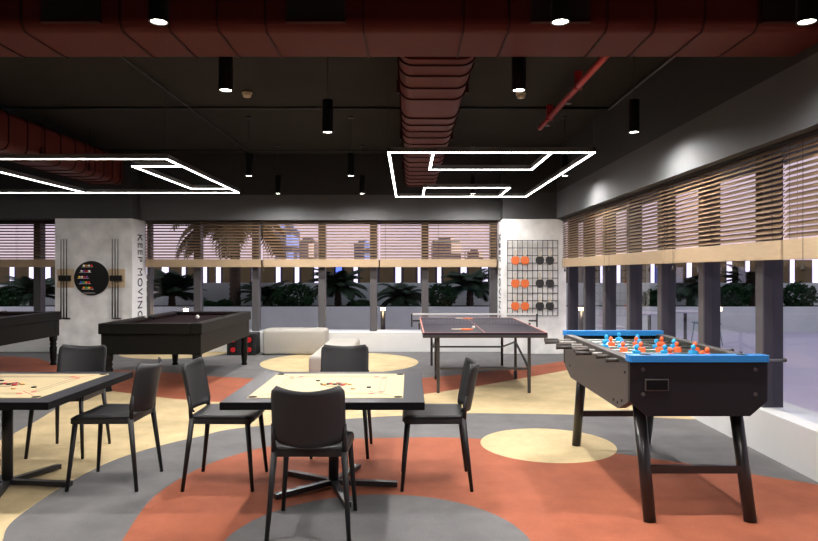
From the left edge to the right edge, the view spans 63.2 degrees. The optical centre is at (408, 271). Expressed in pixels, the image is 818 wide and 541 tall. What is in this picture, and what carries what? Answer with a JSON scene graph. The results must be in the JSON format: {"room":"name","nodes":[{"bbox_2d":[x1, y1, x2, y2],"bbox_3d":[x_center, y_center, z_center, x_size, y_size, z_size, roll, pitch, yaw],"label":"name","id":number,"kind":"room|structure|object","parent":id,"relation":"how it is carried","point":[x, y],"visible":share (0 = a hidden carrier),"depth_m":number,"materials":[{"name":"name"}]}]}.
{"room":"common room","nodes":[
{"label":"common room","id":0,"kind":"room"},
{"bbox_2d":[55,218,146,353],"bbox_3d":[-5.590,0.250,12.120,1.379,2.400,0.640,0,0,0],"label":"column","id":1,"kind":"structure","parent":0,"point":[88,239],"depth_m":11.80,"materials":[{"name":"paint"}]},
{"bbox_2d":[57,269,73,318],"bbox_3d":[-6.090,0.388,11.770,0.300,0.885,0.060,0,0,0],"label":"cue rack","id":2,"kind":"object","parent":1,"relation":"attached to","point":[70,272],"visible":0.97,"depth_m":11.79,"materials":[{"name":"brown wood"}]},
{"bbox_2d":[60,253,61,311],"bbox_3d":[-6.140,0.111,11.732,0.024,1.390,0.023,0,0,0],"label":"billiard cue","id":3,"kind":"object","parent":2,"relation":"in","point":[60,253],"visible":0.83,"depth_m":11.73,"materials":[{"name":"black"}]},
{"bbox_2d":[74,261,108,294],"bbox_3d":[-5.625,0.110,11.762,0.610,0.610,0.075,0,0,0],"label":"ball rack","id":4,"kind":"object","parent":1,"relation":"attached to","point":[98,277],"visible":1,"depth_m":11.77,"materials":[{"name":"black"}]},
{"bbox_2d":[108,269,124,318],"bbox_3d":[-5.185,0.388,11.770,0.300,0.885,0.060,0,0,0],"label":"cue rack","id":5,"kind":"object","parent":1,"relation":"attached to","point":[121,272],"visible":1,"depth_m":11.79,"materials":[{"name":"brown wood"}]},
{"bbox_2d":[114,240,115,317],"bbox_3d":[-5.185,0.111,11.732,0.024,1.390,0.023,0,0,0],"label":"billiard cue","id":6,"kind":"object","parent":5,"relation":"in","point":[115,240],"visible":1,"depth_m":11.73,"materials":[{"name":"black"}]},
{"bbox_2d":[117,250,118,317],"bbox_3d":[-5.135,0.111,11.732,0.024,1.390,0.023,0,0,0],"label":"billiard cue","id":7,"kind":"object","parent":5,"relation":"in","point":[117,250],"visible":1,"depth_m":11.73,"materials":[{"name":"black"}]},
{"bbox_2d":[0,57,668,153],"bbox_3d":[-2.850,-2.235,5.350,12.300,0.150,15.100,0,0,0],"label":"ceiling","id":8,"kind":"structure","parent":0,"point":[29,81],"depth_m":8.42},
{"bbox_2d":[0,109,122,184],"bbox_3d":[-5.100,-1.809,7.902,0.620,0.702,6.595,0,0,0],"label":"air duct","id":9,"kind":"object","parent":8,"relation":"hanging from","point":[18,135],"visible":0.87,"depth_m":9.16,"materials":[{"name":"metal"}]},
{"bbox_2d":[0,154,239,192],"bbox_3d":[-5.400,-1.729,9.305,5.236,0.861,3.306,0,0,0],"label":"light frame","id":10,"kind":"object","parent":8,"relation":"hanging from","point":[224,187],"visible":1,"depth_m":9.07,"materials":[{"name":"grey"}]},
{"bbox_2d":[148,0,168,25],"bbox_3d":[-1.340,-1.748,3.560,0.104,0.823,0.104,0,0,0],"label":"pendant light","id":11,"kind":"object","parent":8,"relation":"hanging from","point":[158,10],"visible":1,"depth_m":3.52,"materials":[{"name":"black"}]},
{"bbox_2d":[121,57,247,150],"bbox_3d":[-2.820,-2.114,7.800,0.022,0.022,7.600,0,0,0],"label":"conduit","id":12,"kind":"object","parent":8,"relation":"attached to","point":[124,58],"visible":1,"depth_m":8.04,"materials":[{"name":"black"}]},
{"bbox_2d":[218,57,232,91],"bbox_3d":[-1.350,-1.748,4.900,0.104,0.823,0.104,0,0,0],"label":"pendant light","id":13,"kind":"object","parent":8,"relation":"hanging from","point":[225,64],"visible":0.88,"depth_m":4.86,"materials":[{"name":"black"}]},
{"bbox_2d":[104,150,386,150],"bbox_3d":[-3.190,-2.144,11.750,11.620,0.028,0.028,0,0,0],"label":"conduit","id":14,"kind":"object","parent":8,"relation":"attached to","point":[104,150],"visible":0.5,"depth_m":11.73,"materials":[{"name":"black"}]},
{"bbox_2d":[245,116,252,176],"bbox_3d":[-2.230,-1.748,9.260,0.104,0.823,0.104,0,0,0],"label":"pendant light","id":15,"kind":"object","parent":8,"relation":"hanging from","point":[248,156],"visible":1,"depth_m":9.22,"materials":[{"name":"black"}]},
{"bbox_2d":[275,145,280,193],"bbox_3d":[-2.240,-1.748,11.360,0.104,0.823,0.104,0,0,0],"label":"pendant light","id":16,"kind":"object","parent":8,"relation":"hanging from","point":[277,177],"visible":1,"depth_m":11.32,"materials":[{"name":"black"}]},
{"bbox_2d":[0,107,609,108],"bbox_3d":[-3.190,-2.144,8.700,11.620,0.036,0.036,0,0,0],"label":"conduit","id":17,"kind":"object","parent":8,"relation":"attached to","point":[0,107],"visible":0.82,"depth_m":8.68,"materials":[{"name":"black"}]},
{"bbox_2d":[322,57,332,133],"bbox_3d":[-0.780,-1.748,6.370,0.104,0.823,0.104,0,0,0],"label":"pendant light","id":18,"kind":"object","parent":8,"relation":"hanging from","point":[327,104],"visible":0.86,"depth_m":6.33,"materials":[{"name":"black"}]},
{"bbox_2d":[347,116,354,176],"bbox_3d":[-0.810,-1.748,9.260,0.104,0.823,0.104,0,0,0],"label":"pendant light","id":19,"kind":"object","parent":8,"relation":"hanging from","point":[350,156],"visible":1,"depth_m":9.22,"materials":[{"name":"black"}]},
{"bbox_2d":[359,145,364,193],"bbox_3d":[-0.800,-1.748,11.360,0.104,0.823,0.104,0,0,0],"label":"pendant light","id":20,"kind":"object","parent":8,"relation":"hanging from","point":[361,177],"visible":1,"depth_m":11.32,"materials":[{"name":"black"}]},
{"bbox_2d":[0,0,817,57],"bbox_3d":[-3.190,-1.790,4.303,11.620,0.656,0.610,0,0,0],"label":"air duct","id":21,"kind":"object","parent":8,"relation":"hanging from","point":[28,28],"visible":0.98,"depth_m":4.06,"materials":[{"name":"metal"}]},
{"bbox_2d":[39,0,101,23],"bbox_3d":[-2.042,-1.663,4.014,0.360,0.315,0.032,0,0,0],"label":"grille","id":22,"kind":"object","parent":21,"relation":"attached to","point":[50,11],"depth_m":4.01,"materials":[{"name":"black metal"}]},
{"bbox_2d":[285,0,345,23],"bbox_3d":[-0.564,-1.663,4.014,0.360,0.315,0.032,0,0,0],"label":"grille","id":23,"kind":"object","parent":21,"relation":"attached to","point":[296,11],"depth_m":4.01,"materials":[{"name":"black metal"}]},
{"bbox_2d":[530,0,590,23],"bbox_3d":[0.915,-1.663,4.014,0.360,0.315,0.032,0,0,0],"label":"grille","id":24,"kind":"object","parent":21,"relation":"attached to","point":[580,10],"depth_m":4.01,"materials":[{"name":"black metal"}]},
{"bbox_2d":[760,0,817,23],"bbox_3d":[2.309,-1.663,4.014,0.360,0.315,0.032,0,0,0],"label":"grille","id":25,"kind":"object","parent":21,"relation":"attached to","point":[771,11],"depth_m":4.01,"materials":[{"name":"black metal"}]},
{"bbox_2d":[397,57,475,186],"bbox_3d":[0.200,-1.809,8.053,0.610,0.702,6.895,0,0,0],"label":"air duct","id":26,"kind":"object","parent":8,"relation":"hanging from","point":[431,90],"visible":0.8,"depth_m":5.87,"materials":[{"name":"metal"}]},
{"bbox_2d":[470,145,475,193],"bbox_3d":[1.090,-1.748,11.360,0.104,0.823,0.104,0,0,0],"label":"pendant light","id":27,"kind":"object","parent":8,"relation":"hanging from","point":[472,177],"visible":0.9,"depth_m":11.32,"materials":[{"name":"black"}]},
{"bbox_2d":[387,147,595,196],"bbox_3d":[0.900,-1.729,9.380,2.276,0.861,4.276,0,0,0],"label":"light frame","id":28,"kind":"object","parent":8,"relation":"hanging from","point":[587,152],"visible":1,"depth_m":8.45,"materials":[{"name":"grey"}]},
{"bbox_2d":[512,57,525,91],"bbox_3d":[0.810,-1.748,4.900,0.104,0.823,0.104,0,0,0],"label":"pendant light","id":29,"kind":"object","parent":8,"relation":"hanging from","point":[518,63],"visible":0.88,"depth_m":4.86,"materials":[{"name":"black"}]},
{"bbox_2d":[550,0,569,25],"bbox_3d":[0.810,-1.748,3.560,0.104,0.823,0.104,0,0,0],"label":"pendant light","id":30,"kind":"object","parent":8,"relation":"hanging from","point":[559,9],"visible":1,"depth_m":3.52,"materials":[{"name":"black"}]},
{"bbox_2d":[561,116,568,176],"bbox_3d":[2.170,-1.748,9.260,0.104,0.823,0.104,0,0,0],"label":"pendant light","id":31,"kind":"object","parent":8,"relation":"hanging from","point":[564,156],"visible":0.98,"depth_m":9.22,"materials":[{"name":"black"}]},
{"bbox_2d":[537,57,608,130],"bbox_3d":[1.820,-2.040,7.225,0.080,0.240,4.050,0,0,0],"label":"pipe","id":32,"kind":"object","parent":8,"relation":"attached to","point":[579,80],"visible":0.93,"depth_m":7.22,"materials":[{"name":"metal"}]},
{"bbox_2d":[628,99,639,133],"bbox_3d":[2.155,-1.748,6.370,0.104,0.823,0.104,0,0,0],"label":"pendant light","id":33,"kind":"object","parent":8,"relation":"hanging from","point":[633,104],"visible":0.9,"depth_m":6.33,"materials":[{"name":"black"}]},
{"bbox_2d":[796,0,817,25],"bbox_3d":[2.130,-1.748,3.560,0.104,0.823,0.104,0,0,0],"label":"pendant light","id":34,"kind":"object","parent":8,"relation":"hanging from","point":[806,10],"visible":1,"depth_m":3.52,"materials":[{"name":"black"}]},
{"bbox_2d":[140,154,582,221],"bbox_3d":[-2.950,-1.555,12.450,12.500,1.210,0.600,0,0,0],"label":"wall","id":35,"kind":"structure","parent":0,"point":[313,186],"depth_m":12.15,"materials":[{"name":"grey paint"}]},
{"bbox_2d":[0,220,54,266],"bbox_3d":[-7.650,-0.519,12.270,2.700,0.858,0.060,0,0,0],"label":"blind","id":36,"kind":"object","parent":35,"relation":"attached to","point":[3,262],"visible":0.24,"depth_m":12.25,"materials":[{"name":"brown wood"}]},
{"bbox_2d":[34,223,44,310],"bbox_3d":[-6.950,0.077,12.510,0.130,2.055,0.180,0,0,0],"label":"trim","id":37,"kind":"structure","parent":35,"relation":"attached to","point":[39,272],"depth_m":12.42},
{"bbox_2d":[0,151,139,219],"bbox_3d":[-6.960,-1.555,11.975,4.080,1.210,0.350,0,0,0],"label":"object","id":38,"kind":"structure","parent":35,"relation":"attached to","point":[13,206],"depth_m":11.80,"materials":[{"name":"paint"}]},
{"bbox_2d":[147,223,153,314],"bbox_3d":[-4.870,0.077,12.520,0.060,2.055,0.160,0,0,0],"label":"trim","id":39,"kind":"structure","parent":35,"relation":"attached to","point":[150,270],"depth_m":12.45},
{"bbox_2d":[194,223,202,310],"bbox_3d":[-3.960,0.077,12.510,0.130,2.055,0.180,0,0,0],"label":"trim","id":40,"kind":"structure","parent":35,"relation":"attached to","point":[198,271],"depth_m":12.42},
{"bbox_2d":[145,220,260,266],"bbox_3d":[-3.797,-0.519,12.270,2.125,0.858,0.060,0,0,0],"label":"blind","id":41,"kind":"object","parent":35,"relation":"attached to","point":[150,262],"visible":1,"depth_m":12.25,"materials":[{"name":"brown wood"}]},
{"bbox_2d":[0,222,497,224],"bbox_3d":[-3.665,-0.925,12.560,10.670,0.050,0.080,0,0,0],"label":"trim","id":42,"kind":"structure","parent":35,"relation":"attached to","point":[261,223],"depth_m":12.52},
{"bbox_2d":[252,223,260,330],"bbox_3d":[-2.870,0.077,12.510,0.130,2.055,0.180,0,0,0],"label":"window frame","id":43,"kind":"structure","parent":35,"relation":"attached to","point":[256,271],"depth_m":12.42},
{"bbox_2d":[262,220,378,271],"bbox_3d":[-1.630,-0.478,12.257,2.140,0.940,0.086,0,0,0],"label":"blind","id":44,"kind":"object","parent":35,"relation":"attached to","point":[320,262],"visible":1,"depth_m":12.25,"materials":[{"name":"brown wood"}]},
{"bbox_2d":[318,223,325,327],"bbox_3d":[-1.630,0.077,12.510,0.130,2.055,0.180,0,0,0],"label":"trim","id":45,"kind":"structure","parent":35,"relation":"attached to","point":[321,270],"depth_m":12.42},
{"bbox_2d":[370,223,376,330],"bbox_3d":[-0.665,0.077,12.510,0.130,2.055,0.180,0,0,0],"label":"window frame","id":46,"kind":"structure","parent":35,"relation":"attached to","point":[373,270],"depth_m":12.42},
{"bbox_2d":[421,223,428,316],"bbox_3d":[0.300,0.077,12.510,0.130,2.055,0.180,0,0,0],"label":"trim","id":47,"kind":"structure","parent":35,"relation":"attached to","point":[424,270],"depth_m":12.42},
{"bbox_2d":[380,220,496,266],"bbox_3d":[0.542,-0.519,12.270,2.155,0.858,0.060,0,0,0],"label":"blind","id":48,"kind":"object","parent":35,"relation":"attached to","point":[385,262],"visible":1,"depth_m":12.25,"materials":[{"name":"brown wood"}]},
{"bbox_2d":[489,223,496,316],"bbox_3d":[1.585,0.077,12.510,0.130,2.055,0.180,0,0,0],"label":"trim","id":49,"kind":"structure","parent":35,"relation":"attached to","point":[492,270],"depth_m":12.42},
{"bbox_2d":[500,153,556,219],"bbox_3d":[2.145,-1.555,11.975,0.950,1.210,0.350,0,0,0],"label":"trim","id":50,"kind":"structure","parent":35,"relation":"attached to","point":[542,203],"depth_m":11.80,"materials":[{"name":"paint"}]},
{"bbox_2d":[0,332,817,540],"bbox_3d":[2.000,1.509,5.000,36.000,0.122,22.000,0,0,0],"label":"floor","id":51,"kind":"structure","parent":0,"point":[530,482],"depth_m":4.81,"materials":[{"name":"grey carpet"}]},
{"bbox_2d":[0,311,61,364],"bbox_3d":[-6.100,1.032,9.240,1.250,0.833,2.500,0,0,0],"label":"pool table","id":52,"kind":"object","parent":51,"relation":"on","point":[15,326],"visible":1,"depth_m":9.78,"materials":[{"name":"black wood"}]},
{"bbox_2d":[0,372,132,497],"bbox_3d":[-2.708,1.101,4.485,1.200,0.687,1.200,0,0,0],"label":"table","id":53,"kind":"object","parent":51,"relation":"on","point":[53,389],"visible":0.94,"depth_m":4.46,"materials":[{"name":"black"}]},
{"bbox_2d":[24,344,110,458],"bbox_3d":[-2.750,1.031,5.416,0.468,0.838,0.546,0,0,0],"label":"chair","id":54,"kind":"object","parent":51,"relation":"on","point":[71,358],"visible":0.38,"depth_m":5.61,"materials":[{"name":"black plastic"}]},
{"bbox_2d":[65,357,162,491],"bbox_3d":[-1.998,1.031,4.610,0.546,0.838,0.468,0,0,0],"label":"chair","id":55,"kind":"object","parent":51,"relation":"on","point":[147,376],"visible":1,"depth_m":4.47,"materials":[{"name":"leather"}]},
{"bbox_2d":[98,311,250,391],"bbox_3d":[-3.115,1.032,9.240,1.250,0.833,2.500,0,0,0],"label":"pool table","id":56,"kind":"object","parent":51,"relation":"on","point":[174,333],"visible":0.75,"depth_m":8.02,"materials":[{"name":"black wood"}]},
{"bbox_2d":[123,318,149,322],"bbox_3d":[-3.585,0.649,8.710,0.035,0.025,0.900,0,0,0],"label":"cushion","id":57,"kind":"object","parent":56,"relation":"on","point":[137,320],"depth_m":8.79,"materials":[{"name":"black fabric"}]},
{"bbox_2d":[152,313,176,318],"bbox_3d":[-3.585,0.649,9.770,0.035,0.025,0.900,0,0,0],"label":"cushion","id":58,"kind":"object","parent":56,"relation":"on","point":[166,315],"depth_m":9.75,"materials":[{"name":"black fabric"}]},
{"bbox_2d":[184,313,232,314],"bbox_3d":[-3.115,0.649,10.335,0.770,0.025,0.035,0,0,0],"label":"cushion","id":59,"kind":"object","parent":56,"relation":"on","point":[184,313],"depth_m":10.32,"materials":[{"name":"black fabric"}]},
{"bbox_2d":[180,357,267,491],"bbox_3d":[-1.295,1.031,4.610,0.546,0.838,0.468,0,0,0],"label":"chair","id":60,"kind":"object","parent":51,"relation":"on","point":[194,375],"visible":0.94,"depth_m":4.55,"materials":[{"name":"leather"}]},
{"bbox_2d":[227,332,259,354],"bbox_3d":[-2.920,1.260,11.745,0.500,0.380,0.390,0,0,0],"label":"loudspeaker","id":61,"kind":"object","parent":51,"relation":"on","point":[233,348],"visible":0.59,"depth_m":11.56,"materials":[{"name":"black"}]},
{"bbox_2d":[0,330,499,351],"bbox_3d":[-3.665,1.278,12.425,10.670,0.345,0.650,0,0,0],"label":"baseboard","id":62,"kind":"structure","parent":51,"relation":"on","point":[379,340],"depth_m":12.10,"materials":[{"name":"white paint"}]},
{"bbox_2d":[263,328,328,354],"bbox_3d":[-2.000,1.223,11.800,1.120,0.450,0.440,0,0,0],"label":"upholstered bench","id":63,"kind":"object","parent":51,"relation":"on","point":[276,341],"visible":0.8,"depth_m":11.58,"materials":[{"name":"white fabric"}]},
{"bbox_2d":[264,385,356,540],"bbox_3d":[-0.545,1.031,3.781,0.468,0.838,0.546,0,0,0],"label":"chair","id":64,"kind":"object","parent":51,"relation":"on","point":[311,423],"visible":1,"depth_m":3.58,"materials":[{"name":"leather"}]},
{"bbox_2d":[219,372,424,507],"bbox_3d":[-0.508,1.101,4.485,1.200,0.687,1.200,0,0,0],"label":"table","id":65,"kind":"object","parent":51,"relation":"on","point":[388,390],"visible":0.76,"depth_m":4.41,"materials":[{"name":"black"}]},
{"bbox_2d":[309,338,359,371],"bbox_3d":[-1.090,1.283,10.120,0.500,0.330,2.550,0,0,0],"label":"upholstered bench","id":66,"kind":"object","parent":51,"relation":"on","point":[314,359],"visible":0.36,"depth_m":10.12,"materials":[{"name":"white fabric"}]},
{"bbox_2d":[309,344,372,458],"bbox_3d":[-0.540,1.031,5.416,0.468,0.838,0.546,0,0,0],"label":"chair","id":67,"kind":"object","parent":51,"relation":"on","point":[333,358],"visible":0.35,"depth_m":5.63,"materials":[{"name":"leather"}]},
{"bbox_2d":[400,357,478,491],"bbox_3d":[0.214,1.031,4.610,0.546,0.838,0.468,0,0,0],"label":"chair","id":68,"kind":"object","parent":51,"relation":"on","point":[433,413],"visible":0.94,"depth_m":4.42,"materials":[{"name":"leather"}]},
{"bbox_2d":[411,313,547,392],"bbox_3d":[0.900,1.008,9.160,1.744,0.881,2.640,0,0,0],"label":"table","id":69,"kind":"object","parent":51,"relation":"on","point":[439,327],"visible":1,"depth_m":8.74,"materials":[{"name":"grey"}]},
{"bbox_2d":[597,310,626,329],"bbox_3d":[3.750,1.086,12.300,0.460,0.732,0.440,0,0,0],"label":"cafe chair","id":70,"kind":"object","parent":51,"relation":"on","point":[600,325],"visible":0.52,"depth_m":12.25,"materials":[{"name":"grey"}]},
{"bbox_2d":[642,311,656,329],"bbox_3d":[4.300,1.087,11.900,0.720,0.725,0.720,0,0,0],"label":"cafe table","id":71,"kind":"object","parent":51,"relation":"on","point":[649,313],"visible":0.17,"depth_m":11.87,"materials":[{"name":"grey"}]},
{"bbox_2d":[544,330,786,521],"bbox_3d":[1.688,0.972,4.710,1.273,0.973,1.768,0,0,0],"label":"table","id":72,"kind":"object","parent":51,"relation":"on","point":[656,373],"visible":1,"depth_m":3.91,"materials":[{"name":"laminate"}]},
{"bbox_2d":[676,310,697,339],"bbox_3d":[5.150,1.087,12.400,0.720,0.725,0.720,0,0,0],"label":"cafe table","id":73,"kind":"object","parent":51,"relation":"on","point":[684,312],"visible":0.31,"depth_m":12.37,"materials":[{"name":"grey"}]},
{"bbox_2d":[690,401,817,481],"bbox_3d":[3.010,1.278,4.800,0.380,0.345,14.000,0,0,0],"label":"wall","id":74,"kind":"structure","parent":51,"relation":"on","point":[788,435],"depth_m":5.08,"materials":[{"name":"white paint"}]},
{"bbox_2d":[498,219,565,353],"bbox_3d":[2.220,0.254,12.120,1.139,2.392,0.640,0,0,0],"label":"column","id":75,"kind":"structure","parent":0,"point":[508,229],"depth_m":11.80,"materials":[{"name":"paint"}]},
{"bbox_2d":[507,240,557,315],"bbox_3d":[2.190,0.107,11.784,0.912,1.346,0.032,0,0,0],"label":"grid","id":76,"kind":"object","parent":75,"relation":"attached to","point":[512,255],"visible":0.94,"depth_m":11.78,"materials":[{"name":"black"}]},
{"bbox_2d":[557,43,817,219],"bbox_3d":[2.960,-1.555,4.975,0.680,1.210,14.350,0,0,0],"label":"wall","id":77,"kind":"structure","parent":0,"point":[697,113],"depth_m":6.21,"materials":[{"name":"grey paint"}]},
{"bbox_2d":[568,219,577,329],"bbox_3d":[2.965,0.077,12.025,0.170,2.055,0.110,0,0,0],"label":"trim","id":78,"kind":"structure","parent":77,"relation":"attached to","point":[572,271],"depth_m":11.97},
{"bbox_2d":[562,204,606,270],"bbox_3d":[2.722,-0.478,10.525,0.086,0.940,2.510,0,0,0],"label":"blind","id":79,"kind":"object","parent":77,"relation":"attached to","point":[591,260],"visible":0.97,"depth_m":10.30,"materials":[{"name":"brown wood"}]},
{"bbox_2d":[583,214,594,329],"bbox_3d":[2.965,0.077,10.933,0.170,2.055,0.110,0,0,0],"label":"trim","id":80,"kind":"structure","parent":77,"relation":"attached to","point":[588,271],"depth_m":10.88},
{"bbox_2d":[603,207,615,329],"bbox_3d":[2.965,0.077,9.841,0.170,2.055,0.110,0,0,0],"label":"trim","id":81,"kind":"structure","parent":77,"relation":"attached to","point":[609,277],"depth_m":9.79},
{"bbox_2d":[627,199,641,329],"bbox_3d":[2.965,0.077,8.749,0.170,2.055,0.110,0,0,0],"label":"trim","id":82,"kind":"structure","parent":77,"relation":"attached to","point":[634,272],"depth_m":8.70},
{"bbox_2d":[604,183,666,270],"bbox_3d":[2.722,-0.478,8.170,0.086,0.940,2.140,0,0,0],"label":"blind","id":83,"kind":"object","parent":77,"relation":"attached to","point":[648,257],"visible":0.99,"depth_m":7.96,"materials":[{"name":"brown wood"}]},
{"bbox_2d":[608,57,674,110],"bbox_3d":[2.600,-2.114,5.830,0.024,0.024,5.660,0,0,0],"label":"conduit","id":84,"kind":"object","parent":77,"relation":"attached to","point":[670,59],"visible":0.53,"depth_m":7.38,"materials":[{"name":"grey"}]},
{"bbox_2d":[657,189,675,336],"bbox_3d":[2.965,0.077,7.657,0.170,2.055,0.110,0,0,0],"label":"trim","id":85,"kind":"structure","parent":77,"relation":"attached to","point":[666,278],"depth_m":7.61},
{"bbox_2d":[698,175,719,347],"bbox_3d":[2.965,0.077,6.565,0.170,2.055,0.110,0,0,0],"label":"trim","id":86,"kind":"structure","parent":77,"relation":"attached to","point":[708,272],"depth_m":6.51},
{"bbox_2d":[663,142,786,270],"bbox_3d":[2.722,-0.478,5.965,0.086,0.940,2.210,0,0,0],"label":"blind","id":87,"kind":"object","parent":77,"relation":"attached to","point":[764,250],"visible":0.95,"depth_m":5.65,"materials":[{"name":"brown wood"}]},
{"bbox_2d":[755,155,782,407],"bbox_3d":[2.965,0.077,5.473,0.170,2.055,0.110,0,0,0],"label":"column","id":88,"kind":"structure","parent":77,"relation":"attached to","point":[768,273],"depth_m":5.42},
{"bbox_2d":[781,129,817,270],"bbox_3d":[2.722,-0.478,3.715,0.086,0.940,2.230,0,0,0],"label":"blind","id":89,"kind":"object","parent":77,"relation":"attached to","point":[799,248],"visible":1,"depth_m":4.62,"materials":[{"name":"brown wood"}]},
{"label":"outside","id":90,"kind":"structure","parent":0,"visible":0},
{"bbox_2d":[18,305,817,306],"bbox_3d":[2.000,1.230,17.175,36.000,0.640,2.050,0,0,0],"label":"soil","id":91,"kind":"object","parent":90,"point":[21,305],"depth_m":17.54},
{"bbox_2d":[0,285,22,306],"bbox_3d":[-10.035,0.635,16.575,0.898,0.632,0.718,0,0,0],"label":"bush","id":92,"kind":"object","parent":91,"relation":"on","point":[12,301],"visible":0.87,"depth_m":16.41,"materials":[{"name":"green plant"}]},
{"bbox_2d":[0,276,54,306],"bbox_3d":[-9.682,0.505,17.128,1.769,0.813,1.693,0,0,11],"label":"palm","id":93,"kind":"object","parent":91,"relation":"on","point":[25,284],"visible":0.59,"depth_m":16.81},
{"bbox_2d":[154,269,206,306],"bbox_3d":[-6.085,0.413,17.087,1.892,0.995,1.942,0,0,0],"label":"palm","id":94,"kind":"object","parent":91,"relation":"on","point":[171,284],"visible":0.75,"depth_m":16.88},
{"bbox_2d":[215,299,233,306],"bbox_3d":[-4.579,0.805,16.551,0.451,0.296,0.455,0,0,0],"label":"bush","id":95,"kind":"object","parent":91,"relation":"on","point":[222,303],"visible":0.87,"depth_m":16.43,"materials":[{"name":"green plant"}]},
{"bbox_2d":[171,225,290,306],"bbox_3d":[-4.510,-0.593,17.203,3.221,3.007,3.630,0,0,17],"label":"palm","id":96,"kind":"object","parent":91,"relation":"on","point":[234,284],"visible":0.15,"depth_m":17.02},
{"bbox_2d":[236,280,289,306],"bbox_3d":[-3.713,0.595,17.068,1.440,0.767,1.550,0,0,-25],"label":"palm","id":97,"kind":"object","parent":91,"relation":"on","point":[266,292],"visible":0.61,"depth_m":16.88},
{"bbox_2d":[269,281,316,306],"bbox_3d":[-2.865,0.588,16.588,1.180,0.728,0.704,0,0,0],"label":"bush","id":98,"kind":"object","parent":91,"relation":"on","point":[307,299],"visible":0.97,"depth_m":16.40,"materials":[{"name":"green plant"}]},
{"bbox_2d":[307,268,367,306],"bbox_3d":[-1.829,0.406,17.083,1.624,1.010,1.591,0,0,0],"label":"palm","id":99,"kind":"object","parent":91,"relation":"on","point":[339,283],"visible":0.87,"depth_m":16.88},
{"bbox_2d":[346,299,369,306],"bbox_3d":[-1.241,0.805,16.539,0.650,0.294,0.684,0,0,0],"label":"bush","id":100,"kind":"object","parent":91,"relation":"on","point":[354,303],"visible":0.74,"depth_m":16.36,"materials":[{"name":"green plant"}]},
{"bbox_2d":[377,282,429,306],"bbox_3d":[-0.169,0.649,17.107,1.484,0.762,1.380,0,0,-7],"label":"palm","id":101,"kind":"object","parent":91,"relation":"on","point":[402,295],"visible":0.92,"depth_m":16.89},
{"bbox_2d":[429,283,457,306],"bbox_3d":[0.794,0.599,16.524,0.833,0.688,0.716,0,0,0],"label":"bush","id":102,"kind":"object","parent":91,"relation":"on","point":[445,299],"visible":0.91,"depth_m":16.39,"materials":[{"name":"green plant"}]},
{"bbox_2d":[440,268,497,306],"bbox_3d":[1.593,0.404,17.097,1.699,1.015,1.832,0,0,0],"label":"palm","id":103,"kind":"object","parent":91,"relation":"on","point":[475,283],"visible":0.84,"depth_m":16.86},
{"bbox_2d":[642,288,656,306],"bbox_3d":[6.116,0.669,16.517,0.727,0.571,0.710,0,0,0],"label":"bush","id":104,"kind":"object","parent":91,"relation":"on","point":[649,298],"visible":0.55,"depth_m":16.44,"materials":[{"name":"green plant"}]},
{"bbox_2d":[655,275,723,306],"bbox_3d":[7.226,0.475,17.069,1.615,0.871,1.638,0,0,-24],"label":"palm","id":105,"kind":"object","parent":91,"relation":"on","point":[686,289],"visible":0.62,"depth_m":16.73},
{"bbox_2d":[720,282,751,306],"bbox_3d":[8.107,0.601,16.551,0.863,0.699,0.730,0,0,0],"label":"bush","id":106,"kind":"object","parent":91,"relation":"on","point":[736,297],"visible":0.87,"depth_m":16.39,"materials":[{"name":"green plant"}]},
{"bbox_2d":[720,264,785,306],"bbox_3d":[8.863,0.352,17.090,1.596,1.118,1.676,0,0,20],"label":"palm","id":107,"kind":"object","parent":91,"relation":"on","point":[739,276],"visible":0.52,"depth_m":17.00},
{"bbox_2d":[783,280,817,306],"bbox_3d":[9.649,0.576,16.585,1.036,0.741,0.693,0,0,0],"label":"bush","id":108,"kind":"object","parent":91,"relation":"on","point":[797,289],"visible":0.92,"depth_m":16.39,"materials":[{"name":"green plant"}]},
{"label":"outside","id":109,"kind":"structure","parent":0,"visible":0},
{"bbox_2d":[0,307,817,331],"bbox_3d":[2.000,1.145,16.075,36.000,0.610,0.150,0,0,0],"label":"wall","id":110,"kind":"structure","parent":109,"point":[733,319],"depth_m":16.00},
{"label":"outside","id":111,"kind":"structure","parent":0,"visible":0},
{"bbox_3d":[0.000,1.650,74.200,120.000,0.200,111.600,0,0,0],"label":"ground","id":112,"kind":"structure","parent":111,"visible":0},
{"bbox_2d":[275,226,299,258],"bbox_3d":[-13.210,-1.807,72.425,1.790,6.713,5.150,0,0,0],"label":"tower block","id":113,"kind":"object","parent":112,"relation":"on","point":[281,226],"visible":0.26,"depth_m":70.00,"materials":[{"name":"blue"}]},
{"bbox_2d":[300,238,317,258],"bbox_3d":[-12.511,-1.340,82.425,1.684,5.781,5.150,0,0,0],"label":"tower block","id":114,"kind":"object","parent":112,"relation":"on","point":[302,238],"visible":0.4,"depth_m":80.00,"materials":[{"name":"grey"}]},
{"bbox_2d":[354,241,369,258],"bbox_3d":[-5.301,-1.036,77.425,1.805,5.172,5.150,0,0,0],"label":"tower block","id":115,"kind":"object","parent":112,"relation":"on","point":[358,241],"visible":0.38,"depth_m":75.01,"materials":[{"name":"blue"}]},
{"bbox_2d":[0,260,817,282],"bbox_3d":[3.000,0.570,22.165,50.000,1.960,0.370,0,0,0],"label":"facade","id":116,"kind":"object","parent":112,"relation":"on","point":[792,272],"visible":0.02,"depth_m":22.04,"materials":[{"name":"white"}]},
{"bbox_2d":[431,238,460,258],"bbox_3d":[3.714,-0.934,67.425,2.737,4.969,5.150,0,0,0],"label":"tower block","id":117,"kind":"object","parent":112,"relation":"on","point":[439,238],"visible":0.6,"depth_m":64.99,"materials":[{"name":"grey"}]},
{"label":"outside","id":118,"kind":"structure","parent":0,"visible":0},
{"bbox_2d":[0,283,817,304],"bbox_3d":[2.000,0.875,18.300,36.000,1.150,0.200,0,0,0],"label":"wall","id":119,"kind":"structure","parent":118,"point":[216,292],"depth_m":18.20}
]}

